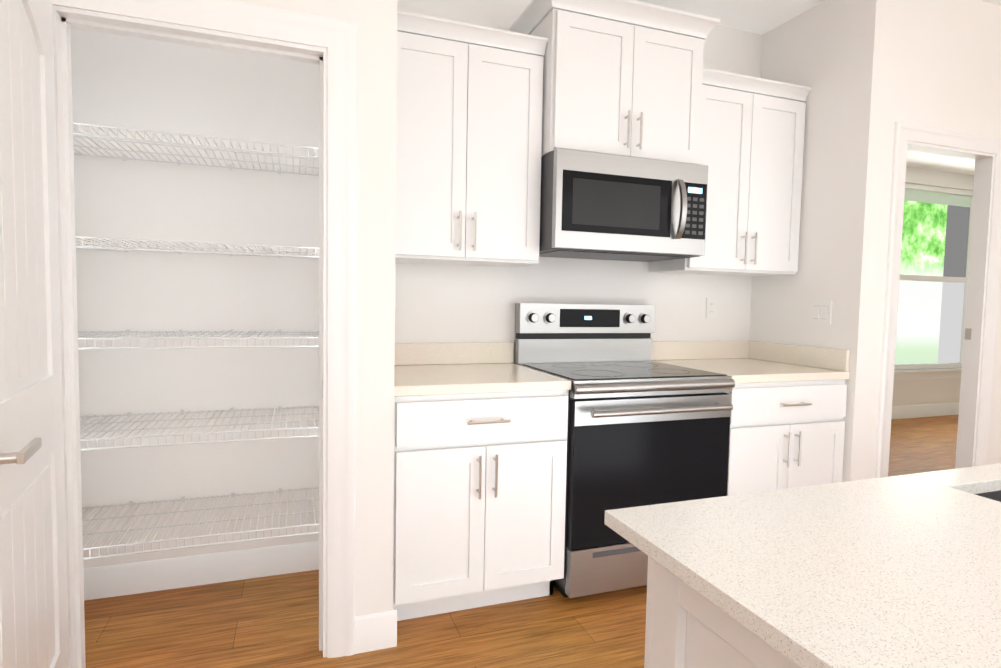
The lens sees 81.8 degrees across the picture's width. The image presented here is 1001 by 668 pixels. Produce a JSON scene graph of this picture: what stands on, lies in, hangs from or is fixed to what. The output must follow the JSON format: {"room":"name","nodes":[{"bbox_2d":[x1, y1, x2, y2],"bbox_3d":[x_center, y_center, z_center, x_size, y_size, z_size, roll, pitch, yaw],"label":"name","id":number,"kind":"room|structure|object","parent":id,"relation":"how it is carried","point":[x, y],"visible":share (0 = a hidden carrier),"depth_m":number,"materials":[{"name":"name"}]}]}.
{"room":"kitchen","nodes":[
{"label":"kitchen","id":0,"kind":"room"},
{"bbox_2d":[71,0,402,616],"bbox_3d":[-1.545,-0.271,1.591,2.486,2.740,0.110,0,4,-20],"label":"wall","id":1,"kind":"structure","parent":0,"point":[118,80],"depth_m":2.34,"materials":[{"name":"paint"}]},
{"bbox_2d":[0,0,68,667],"bbox_3d":[-1.084,0.110,1.297,0.151,2.014,0.761,-1,4,-28],"label":"pantry door","id":2,"kind":"structure","parent":1,"relation":"in","point":[33,601],"depth_m":1.34,"materials":[{"name":"paint"}]},
{"bbox_2d":[73,123,318,175],"bbox_3d":[-1.218,-0.551,2.114,1.288,0.275,0.456,0,4,-20],"label":"shelf","id":3,"kind":"object","parent":1,"relation":"attached to","point":[124,157],"visible":0.6,"depth_m":2.05,"materials":[{"name":"metal"}]},
{"bbox_2d":[75,236,318,257],"bbox_3d":[-1.224,-0.196,2.135,1.288,0.275,0.456,0,4,-20],"label":"shelf","id":4,"kind":"object","parent":1,"relation":"attached to","point":[92,245],"visible":0.69,"depth_m":2.03,"materials":[{"name":"metal"}]},
{"bbox_2d":[78,329,318,348],"bbox_3d":[-1.230,0.128,2.154,1.288,0.275,0.456,0,4,-20],"label":"shelf","id":5,"kind":"object","parent":1,"relation":"attached to","point":[128,332],"visible":0.69,"depth_m":2.06,"materials":[{"name":"metal"}]},
{"bbox_2d":[80,405,318,450],"bbox_3d":[-1.237,0.458,2.173,1.288,0.275,0.456,0,4,-20],"label":"shelf","id":6,"kind":"object","parent":1,"relation":"attached to","point":[182,412],"visible":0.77,"depth_m":2.11,"materials":[{"name":"metal"}]},
{"bbox_2d":[82,486,318,559],"bbox_3d":[-1.244,0.822,2.194,1.288,0.275,0.456,0,4,-20],"label":"shelf","id":7,"kind":"object","parent":1,"relation":"attached to","point":[183,499],"visible":0.65,"depth_m":2.14,"materials":[{"name":"metal"}]},
{"bbox_2d":[83,541,318,600],"bbox_3d":[-1.322,0.995,2.414,1.296,0.125,0.014,0,4,-20],"label":"baseboard","id":8,"kind":"structure","parent":1,"relation":"attached to","point":[179,572],"depth_m":2.43,"materials":[{"name":"paint"}]},
{"bbox_2d":[355,615,362,641],"bbox_3d":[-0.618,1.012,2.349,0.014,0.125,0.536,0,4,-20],"label":"baseboard","id":9,"kind":"structure","parent":1,"relation":"attached to","point":[358,619],"depth_m":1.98,"materials":[{"name":"paint"}]},
{"bbox_2d":[84,415,958,667],"bbox_3d":[2.328,1.207,1.719,14.500,0.080,10.200,0,4,-20],"label":"floor","id":10,"kind":"structure","parent":0,"point":[267,622],"depth_m":2.14,"materials":[{"name":"brown wood"}]},
{"bbox_2d":[393,390,568,620],"bbox_3d":[-0.161,0.639,2.447,0.688,0.876,0.686,0,4,-20],"label":"base cabinet","id":11,"kind":"object","parent":10,"relation":"on","point":[479,503],"visible":0.79,"depth_m":2.15,"materials":[{"name":"paint"}]},
{"bbox_2d":[394,342,570,396],"bbox_3d":[-0.157,0.130,2.434,0.690,0.138,0.650,0,4,-20],"label":"countertop","id":12,"kind":"structure","parent":11,"relation":"on","point":[422,369],"depth_m":2.46,"materials":[{"name":"beige stone"}]},
{"bbox_2d":[514,303,734,597],"bbox_3d":[0.539,0.473,2.650,0.757,1.210,0.718,0,4,-20],"label":"range","id":13,"kind":"object","parent":10,"relation":"on","point":[644,429],"visible":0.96,"depth_m":2.39,"materials":[{"name":"silver metal"}]},
{"bbox_2d":[644,563,795,667],"bbox_3d":[1.650,0.751,0.960,2.788,0.892,0.785,0,4,-20],"label":"kitchen island","id":14,"kind":"object","parent":10,"relation":"on","point":[682,631],"depth_m":0.77,"materials":[{"name":"paint"}]},
{"bbox_2d":[604,463,1000,667],"bbox_3d":[1.702,0.302,0.811,2.886,0.021,1.124,0,4,-20],"label":"island countertop","id":15,"kind":"structure","parent":14,"relation":"on","point":[900,571],"depth_m":0.69,"materials":[{"name":"white stone"}]},
{"bbox_2d":[964,483,1000,498],"bbox_3d":[1.219,0.407,0.942,0.808,0.245,0.431,0,4,-20],"label":"sink","id":16,"kind":"object","parent":15,"relation":"in","point":[994,489],"depth_m":1.04,"materials":[{"name":"silver metal"}]},
{"bbox_2d":[724,379,846,495],"bbox_3d":[1.216,0.636,2.939,0.700,0.876,0.686,0,4,-20],"label":"base cabinet","id":17,"kind":"object","parent":10,"relation":"on","point":[786,435],"visible":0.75,"depth_m":2.63,"materials":[{"name":"paint"}]},
{"bbox_2d":[652,341,849,383],"bbox_3d":[1.220,0.127,2.926,0.703,0.138,0.650,0,4,-20],"label":"countertop","id":18,"kind":"structure","parent":17,"relation":"on","point":[749,362],"depth_m":3.00,"materials":[{"name":"beige stone"}]},
{"bbox_2d":[403,0,762,363],"bbox_3d":[-0.705,-0.315,2.615,4.759,2.740,0.110,0,4,-20],"label":"wall","id":19,"kind":"structure","parent":0,"point":[443,303],"depth_m":2.91,"materials":[{"name":"paint"}]},
{"bbox_2d":[395,10,547,266],"bbox_3d":[-0.188,-0.789,2.514,0.688,0.947,0.366,0,4,-20],"label":"upper cabinet","id":20,"kind":"object","parent":19,"relation":"attached to","point":[469,139],"visible":0.9,"depth_m":2.38,"materials":[{"name":"paint"}]},
{"bbox_2d":[510,0,719,163],"bbox_3d":[0.517,-1.114,2.704,0.860,0.661,0.444,0,4,-20],"label":"upper cabinet","id":21,"kind":"object","parent":19,"relation":"attached to","point":[623,77],"visible":0.9,"depth_m":2.52,"materials":[{"name":"paint"}]},
{"bbox_2d":[539,148,707,261],"bbox_3d":[0.519,-0.572,2.700,0.757,0.413,0.514,0,4,-20],"label":"microwave","id":22,"kind":"object","parent":21,"relation":"attached to","point":[599,206],"visible":1,"depth_m":2.50,"materials":[{"name":"metal"}]},
{"bbox_2d":[706,298,716,317],"bbox_3d":[1.185,-0.145,3.239,0.070,0.115,0.008,0,4,-20],"label":"electrical outlet","id":23,"kind":"object","parent":19,"relation":"attached to","point":[711,307],"visible":1,"depth_m":3.23,"materials":[{"name":"white plastic"}]},
{"bbox_2d":[648,67,811,276],"bbox_3d":[1.189,-0.792,3.007,0.700,0.947,0.366,0,4,-20],"label":"upper cabinet","id":24,"kind":"object","parent":19,"relation":"attached to","point":[751,142],"visible":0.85,"depth_m":2.87,"materials":[{"name":"paint"}]},
{"bbox_2d":[751,0,854,348],"bbox_3d":[1.602,-0.298,3.070,0.110,2.740,0.570,0,4,-20],"label":"wall","id":25,"kind":"structure","parent":0,"point":[812,49],"depth_m":2.93,"materials":[{"name":"paint"}]},
{"bbox_2d":[810,301,831,323],"bbox_3d":[1.602,-0.108,2.888,0.010,0.115,0.116,0,4,-20],"label":"light switch","id":26,"kind":"object","parent":25,"relation":"attached to","point":[821,312],"visible":1,"depth_m":2.88,"materials":[{"name":"white plastic"}]},
{"bbox_2d":[636,0,1000,206],"bbox_3d":[2.381,-1.618,1.555,14.500,0.100,10.200,0,4,-20],"label":"ceiling","id":27,"kind":"structure","parent":0,"point":[761,17],"depth_m":3.06,"materials":[{"name":"white paint"}]},
{"bbox_2d":[835,0,1000,481],"bbox_3d":[5.023,-0.283,3.926,7.131,2.740,0.080,0,4,-20],"label":"wall","id":28,"kind":"structure","parent":0,"point":[869,72],"depth_m":2.74,"materials":[{"name":"paint"}]},
{"bbox_2d":[891,402,958,418],"bbox_3d":[4.184,0.866,6.292,6.921,0.140,0.014,0,4,-20],"label":"baseboard","id":29,"kind":"structure","parent":28,"relation":"attached to","point":[942,409],"depth_m":6.50,"materials":[{"name":"paint"}]},
{"bbox_2d":[894,183,972,379],"bbox_3d":[4.638,-0.564,6.384,1.880,2.140,0.120,0,4,-20],"label":"window unit","id":30,"kind":"structure","parent":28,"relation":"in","point":[929,371],"depth_m":6.49,"materials":[{"name":"paint"}]},
{"bbox_2d":[895,280,942,363],"bbox_3d":[4.608,-0.129,6.471,1.690,0.930,0.001,0,4,-20],"label":"screen","id":31,"kind":"object","parent":30,"relation":"attached to","point":[917,324],"visible":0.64,"depth_m":6.51,"materials":[{"name":"white"}]},
{"label":"outside","id":32,"kind":"structure","parent":0,"visible":0},
{"bbox_2d":[895,200,947,363],"bbox_3d":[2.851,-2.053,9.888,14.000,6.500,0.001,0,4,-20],"label":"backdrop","id":33,"kind":"structure","parent":32,"point":[923,239],"depth_m":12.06,"materials":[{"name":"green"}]}
]}

